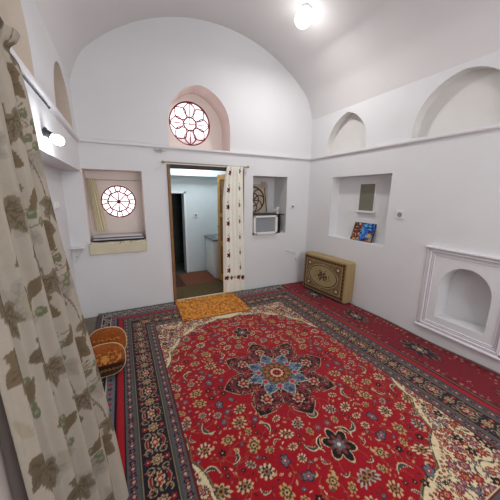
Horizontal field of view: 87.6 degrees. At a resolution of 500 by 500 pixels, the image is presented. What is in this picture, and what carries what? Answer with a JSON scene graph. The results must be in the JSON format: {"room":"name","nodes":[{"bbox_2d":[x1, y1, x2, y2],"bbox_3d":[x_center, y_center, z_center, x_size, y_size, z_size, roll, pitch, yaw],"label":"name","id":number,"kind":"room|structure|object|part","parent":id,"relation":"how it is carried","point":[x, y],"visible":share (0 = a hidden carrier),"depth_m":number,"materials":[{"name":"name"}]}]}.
{"room":"traditional dwelling","nodes":[
{"label":"traditional dwelling","id":0,"kind":"room"},
{"bbox_2d":[0,0,80,295],"bbox_3d":[-1.042,-0.498,0.483,0.620,3.850,5.550,-5,13,-25],"label":"wall","id":1,"kind":"structure","parent":0,"point":[35,48],"depth_m":1.80,"materials":[{"name":"paint"}]},
{"bbox_2d":[22,74,49,108],"bbox_3d":[-0.889,-0.719,0.878,0.031,0.019,1.696,-5,13,-25],"label":"curtain rod","id":2,"kind":"object","parent":1,"relation":"attached to","point":[24,78],"visible":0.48,"depth_m":1.35,"materials":[{"name":"black metal"}]},
{"bbox_2d":[0,17,128,499],"bbox_3d":[-0.587,0.308,0.730,0.240,2.020,0.972,-4,13,-19],"label":"curtain","id":3,"kind":"object","parent":2,"relation":"hanging from","point":[58,440],"visible":1,"depth_m":0.82,"materials":[{"name":"fabric"}]},
{"bbox_2d":[10,47,79,140],"bbox_3d":[-0.768,-0.709,0.612,0.040,0.043,5.020,-5,13,-25],"label":"trim","id":4,"kind":"structure","parent":1,"relation":"attached to","point":[24,70],"depth_m":1.51,"materials":[{"name":"white paint"}]},
{"bbox_2d":[41,127,64,145],"bbox_3d":[-1.174,-0.675,1.550,0.115,0.099,0.060,-5,13,-25],"label":"wall lamp","id":5,"kind":"object","parent":1,"relation":"attached to","point":[58,140],"visible":0.99,"depth_m":1.54,"materials":[{"name":"grey glass"}]},
{"bbox_2d":[41,127,52,138],"bbox_3d":[-1.195,-0.688,1.532,0.064,0.065,0.052,-5,13,-25],"label":"socket","id":6,"kind":"object","parent":5,"relation":"attached to","point":[45,132],"depth_m":1.52,"materials":[{"name":"grey metal"}]},
{"bbox_3d":[-1.155,-0.660,1.562,0.074,0.065,0.060,-5,13,-25],"label":"bulb","id":7,"kind":"part","parent":5,"relation":"part of","materials":[{"name":"white glass"}]},
{"bbox_2d":[171,193,183,263],"bbox_3d":[-1.496,-0.731,5.241,0.920,2.300,0.600,-5,13,-25],"label":"doorway","id":8,"kind":"structure","parent":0,"point":[176,197],"depth_m":5.56,"materials":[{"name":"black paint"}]},
{"bbox_2d":[84,263,284,335],"bbox_3d":[0.123,1.058,2.512,4.600,0.120,7.500,-5,13,-25],"label":"floor","id":9,"kind":"structure","parent":0,"point":[91,323],"depth_m":3.21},
{"bbox_2d":[176,274,183,286],"bbox_3d":[-1.385,0.538,4.551,0.320,0.010,0.720,-5,13,-25],"label":"rug","id":10,"kind":"object","parent":9,"relation":"on","point":[179,283],"visible":0.22,"depth_m":4.46,"materials":[{"name":"carpet"}]},
{"bbox_2d":[96,285,285,432],"bbox_3d":[-0.124,0.948,2.677,2.658,0.022,2.647,-5,13,-25],"label":"carpet","id":11,"kind":"object","parent":9,"relation":"on","point":[109,319],"visible":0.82,"depth_m":3.22,"materials":[{"name":"carpet"}]},
{"bbox_2d":[89,326,126,348],"bbox_3d":[-1.300,0.850,2.382,0.321,0.265,0.200,-4,13,-21],"label":"round cushion","id":12,"kind":"object","parent":11,"relation":"on","point":[113,333],"visible":0.42,"depth_m":2.35,"materials":[{"name":"fabric"}]},
{"bbox_2d":[92,342,125,377],"bbox_3d":[-1.196,0.908,2.157,0.310,0.247,0.198,-7,14,-31],"label":"round cushion","id":13,"kind":"object","parent":11,"relation":"on","point":[110,357],"visible":0.79,"depth_m":2.12,"materials":[{"name":"fabric"}]},
{"bbox_2d":[177,270,216,285],"bbox_3d":[-0.965,0.501,4.736,0.560,0.012,0.712,-5,13,-25],"label":"rug","id":14,"kind":"object","parent":9,"relation":"on","point":[199,277],"visible":1,"depth_m":4.68,"materials":[{"name":"fabric"}]},
{"bbox_2d":[176,281,223,299],"bbox_3d":[-0.796,0.629,4.144,0.816,0.014,0.496,-5,13,-25],"label":"rug","id":15,"kind":"object","parent":9,"relation":"on","point":[195,290],"visible":0.9,"depth_m":4.12,"materials":[{"name":"carpet"}]},
{"bbox_2d":[204,234,218,277],"bbox_3d":[-0.514,-0.029,4.972,0.560,0.960,0.580,-5,13,-25],"label":"base cabinet","id":16,"kind":"object","parent":9,"relation":"on","point":[212,264],"visible":0.45,"depth_m":4.76,"materials":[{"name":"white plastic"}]},
{"bbox_3d":[-0.806,0.098,5.009,0.015,0.590,0.250,-5,13,-25],"label":"door","id":17,"kind":"part","parent":16,"relation":"part of","materials":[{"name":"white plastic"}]},
{"bbox_2d":[204,234,217,241],"bbox_3d":[-0.512,-0.239,4.927,0.560,0.030,0.580,-5,13,-25],"label":"countertop","id":18,"kind":"structure","parent":16,"relation":"on","point":[210,237],"depth_m":4.80,"materials":[{"name":"grey stone"}]},
{"bbox_3d":[-0.691,0.149,4.776,0.015,0.590,0.260,-5,13,-25],"label":"door","id":19,"kind":"part","parent":16,"relation":"part of","materials":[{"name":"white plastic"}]},
{"bbox_2d":[116,289,499,499],"bbox_3d":[0.228,1.045,2.220,2.439,0.013,3.294,-5,13,-25],"label":"carpet","id":20,"kind":"object","parent":9,"relation":"on","point":[280,398],"visible":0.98,"depth_m":1.79,"materials":[{"name":"red carpet"}]},
{"bbox_2d":[175,292,250,321],"bbox_3d":[-0.518,0.746,3.531,0.880,0.008,0.665,-5,13,-24],"label":"doormat","id":21,"kind":"object","parent":20,"relation":"on","point":[203,307],"visible":1,"depth_m":3.48,"materials":[{"name":"carpet"}]},
{"bbox_2d":[281,281,499,410],"bbox_3d":[1.601,0.947,2.743,0.481,0.030,3.998,-5,13,-25],"label":"carpet","id":22,"kind":"object","parent":9,"relation":"on","point":[482,382],"visible":0.9,"depth_m":2.58,"materials":[{"name":"red carpet"}]},
{"bbox_2d":[303,251,355,303],"bbox_3d":[1.155,0.381,3.927,0.201,0.583,0.856,-7,14,-30],"label":"floor cushion","id":23,"kind":"object","parent":22,"relation":"on","point":[332,277],"visible":1,"depth_m":3.76,"materials":[{"name":"fabric"}]},
{"bbox_2d":[61,17,312,317],"bbox_3d":[-0.608,-1.191,3.732,4.300,3.850,0.450,-5,13,-25],"label":"wall","id":24,"kind":"structure","parent":0,"point":[126,83],"depth_m":3.33,"materials":[{"name":"paint"}]},
{"bbox_2d":[70,246,84,262],"bbox_3d":[-1.974,0.064,3.009,0.135,0.196,0.106,-5,13,-25],"label":"wall bracket","id":25,"kind":"object","parent":24,"relation":"attached to","point":[77,247],"visible":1,"depth_m":2.97,"materials":[{"name":"white metal"}]},
{"bbox_2d":[89,238,146,254],"bbox_3d":[-1.644,-0.046,3.287,0.636,0.148,0.167,-5,13,-25],"label":"cloth","id":26,"kind":"object","parent":24,"relation":"on","point":[109,247],"visible":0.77,"depth_m":3.21,"materials":[{"name":"beige fabric"}]},
{"bbox_2d":[92,232,144,241],"bbox_3d":[-1.676,-0.170,3.347,0.580,0.065,0.250,-5,13,-25],"label":"folded blanket","id":27,"kind":"object","parent":26,"relation":"on","point":[131,235],"visible":1,"depth_m":3.26,"materials":[{"name":"fabric"}]},
{"bbox_2d":[101,185,135,216],"bbox_3d":[-1.714,-0.632,3.408,0.420,0.420,0.020,-5,13,-25],"label":"window","id":28,"kind":"structure","parent":24,"relation":"in","point":[117,201],"depth_m":3.41,"materials":[{"name":"white glass"}]},
{"bbox_2d":[169,101,209,145],"bbox_3d":[-0.834,-1.748,3.622,0.582,0.582,0.024,-5,13,-25],"label":"window","id":29,"kind":"structure","parent":24,"relation":"in","point":[189,123],"depth_m":3.62,"materials":[{"name":"white glass"}]},
{"bbox_2d":[77,138,310,160],"bbox_3d":[-0.449,-1.328,3.513,3.180,0.043,0.040,-5,13,-25],"label":"trim","id":30,"kind":"structure","parent":24,"relation":"attached to","point":[81,139],"depth_m":3.31,"materials":[{"name":"white paint"}]},
{"bbox_2d":[83,137,169,150],"bbox_3d":[-1.407,-1.228,3.038,0.933,0.083,0.024,-5,13,-25],"label":"wire","id":31,"kind":"object","parent":30,"relation":"on","point":[83,137],"visible":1,"depth_m":3.01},
{"bbox_2d":[161,160,248,167],"bbox_3d":[-0.557,-1.135,3.473,1.196,0.032,0.071,-5,13,-25],"label":"curtain rod","id":32,"kind":"object","parent":24,"relation":"attached to","point":[162,161],"visible":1,"depth_m":3.40,"materials":[{"name":"silver metal"}]},
{"bbox_2d":[223,166,244,292],"bbox_3d":[-0.224,-0.256,3.798,0.345,1.838,0.068,-5,13,-25],"label":"curtain","id":33,"kind":"object","parent":32,"relation":"hanging from","point":[233,224],"visible":1,"depth_m":3.79,"materials":[{"name":"fabric"}]},
{"bbox_2d":[167,164,243,301],"bbox_3d":[-0.593,-0.224,3.735,1.066,1.858,0.110,-5,13,-25],"label":"door frame","id":34,"kind":"structure","parent":24,"relation":"in","point":[174,166],"depth_m":3.47,"materials":[{"name":"brown wood"}]},
{"bbox_2d":[217,174,224,280],"bbox_3d":[-0.373,-0.303,4.208,0.087,1.780,0.563,-9,15,-37],"label":"door","id":35,"kind":"structure","parent":34,"relation":"attached to","point":[220,178],"depth_m":4.34,"materials":[{"name":"brown wood"}]},
{"bbox_3d":[-0.355,-0.326,4.218,0.016,1.600,0.423,-9,15,-37],"label":"panel","id":36,"kind":"part","parent":35,"relation":"part of","materials":[{"name":"brown wood"}]},
{"bbox_2d":[178,290,240,299],"bbox_3d":[-0.583,0.689,3.913,1.010,0.040,0.050,-5,13,-25],"label":"trim","id":37,"kind":"structure","parent":24,"relation":"attached to","point":[238,290],"depth_m":3.88,"materials":[{"name":"beige"}]},
{"bbox_2d":[253,184,267,212],"bbox_3d":[0.076,-0.853,4.326,0.496,0.466,0.029,-5,13,-25],"label":"lattice","id":38,"kind":"object","parent":24,"relation":"attached to","point":[259,205],"visible":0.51,"depth_m":4.37,"materials":[{"name":"brown wood"}]},
{"bbox_2d":[261,182,266,211],"bbox_3d":[0.235,-0.886,4.373,0.116,0.508,0.065,-5,13,-25],"label":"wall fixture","id":39,"kind":"object","parent":24,"relation":"attached to","point":[263,184],"visible":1,"depth_m":4.33,"materials":[{"name":"beige"}]},
{"bbox_2d":[252,213,283,234],"bbox_3d":[0.228,-0.435,4.233,0.560,0.306,0.410,-5,13,-25],"label":"television","id":40,"kind":"object","parent":24,"relation":"attached to","point":[263,223],"visible":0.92,"depth_m":4.06,"materials":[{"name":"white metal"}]},
{"bbox_2d":[256,217,274,232],"bbox_3d":[0.231,-0.394,4.066,0.355,0.235,0.042,-5,13,-25],"label":"grille","id":41,"kind":"object","parent":40,"relation":"attached to","point":[263,224],"depth_m":4.05,"materials":[{"name":"grey"}]},
{"bbox_3d":[0.224,-0.580,4.214,0.560,0.014,0.345,-5,13,-25],"label":"plate","id":42,"kind":"part","parent":40,"relation":"part of","materials":[{"name":"grey"}]},
{"bbox_3d":[0.195,-0.439,4.261,0.505,0.300,0.330,-5,13,-25],"label":"casing","id":43,"kind":"part","parent":40,"relation":"part of","materials":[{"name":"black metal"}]},
{"bbox_3d":[-1.686,-0.865,3.234,0.616,0.015,0.016,-5,13,-25],"label":"wire","id":44,"kind":"object","parent":24,"relation":"attached to","visible":0},
{"bbox_2d":[87,178,106,230],"bbox_3d":[-1.877,-0.554,3.214,0.158,0.647,0.033,-5,13,-25],"label":"curtain","id":45,"kind":"object","parent":44,"relation":"hanging from","point":[99,218],"visible":1,"depth_m":3.21,"materials":[{"name":"fabric"}]},
{"bbox_2d":[170,176,217,271],"bbox_3d":[-1.105,-0.698,4.987,2.000,2.350,0.200,-5,13,-25],"label":"wall","id":46,"kind":"structure","parent":0,"point":[201,192],"depth_m":4.97,"materials":[{"name":"paint"}]},
{"bbox_2d":[171,191,188,272],"bbox_3d":[-1.328,-0.303,4.849,0.315,1.530,0.040,-5,13,-25],"label":"trim","id":47,"kind":"structure","parent":46,"relation":"attached to","point":[184,193],"depth_m":4.87,"materials":[{"name":"white paint"}]},
{"bbox_2d":[170,168,225,177],"bbox_3d":[-0.995,-1.519,4.645,1.480,0.400,0.180,-5,13,-25],"label":"ceiling","id":48,"kind":"structure","parent":46,"relation":"attached to","point":[173,172],"depth_m":4.60,"materials":[{"name":"paint"}]},
{"bbox_2d":[34,0,499,119],"bbox_3d":[0.635,-2.048,0.900,4.050,1.360,5.320,-5,13,-25],"label":"ceiling","id":49,"kind":"structure","parent":0,"point":[350,52],"depth_m":2.70,"materials":[{"name":"paint"}]},
{"bbox_2d":[295,3,311,28],"bbox_3d":[0.564,-2.466,2.755,0.172,0.214,0.175,6,13,23],"label":"ceiling light","id":50,"kind":"object","parent":49,"relation":"attached to","point":[303,16],"visible":1,"depth_m":2.71,"materials":[{"name":"white"}]},
{"bbox_2d":[305,50,499,372],"bbox_3d":[2.301,-0.804,2.074,0.450,3.850,5.550,-5,13,-25],"label":"wall","id":51,"kind":"structure","parent":0,"point":[447,190],"depth_m":2.72,"materials":[{"name":"paint"}]},
{"bbox_2d":[350,222,376,242],"bbox_3d":[1.529,-0.243,3.525,0.103,0.240,0.330,-6,14,-29],"label":"painting","id":52,"kind":"object","parent":51,"relation":"on","point":[365,232],"visible":1,"depth_m":3.51,"materials":[{"name":"paper"}]},
{"bbox_2d":[355,183,376,212],"bbox_3d":[1.544,-0.690,3.464,0.040,0.385,0.300,-5,13,-25],"label":"wall mirror","id":53,"kind":"object","parent":51,"relation":"attached to","point":[367,191],"visible":1,"depth_m":3.47,"materials":[{"name":"grey mirror"}]},
{"bbox_3d":[1.542,-0.513,3.502,0.040,0.022,0.300,-5,13,-25],"label":"sill","id":54,"kind":"part","parent":53,"relation":"part of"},
{"bbox_3d":[1.557,-0.700,3.474,0.006,0.345,0.236,-5,13,-25],"label":"pane","id":55,"kind":"part","parent":53,"relation":"part of","materials":[{"name":"mirror"}]},
{"bbox_2d":[396,211,404,218],"bbox_3d":[1.677,-0.393,2.919,0.016,0.090,0.090,-5,13,-25],"label":"wall socket","id":56,"kind":"object","parent":51,"relation":"attached to","point":[399,214],"visible":1,"depth_m":2.91,"materials":[{"name":"grey plastic"}]},
{"bbox_2d":[310,124,499,159],"bbox_3d":[2.076,-0.969,1.966,0.040,0.043,5.020,-5,13,-25],"label":"trim","id":57,"kind":"structure","parent":51,"relation":"attached to","point":[495,126],"depth_m":2.64,"materials":[{"name":"white paint"}]},
{"bbox_2d":[414,245,499,360],"bbox_3d":[1.977,0.449,2.428,0.045,0.871,0.770,-5,13,-25],"label":"trim","id":58,"kind":"structure","parent":51,"relation":"attached to","point":[495,354],"depth_m":2.50,"materials":[{"name":"white paint"}]}
]}

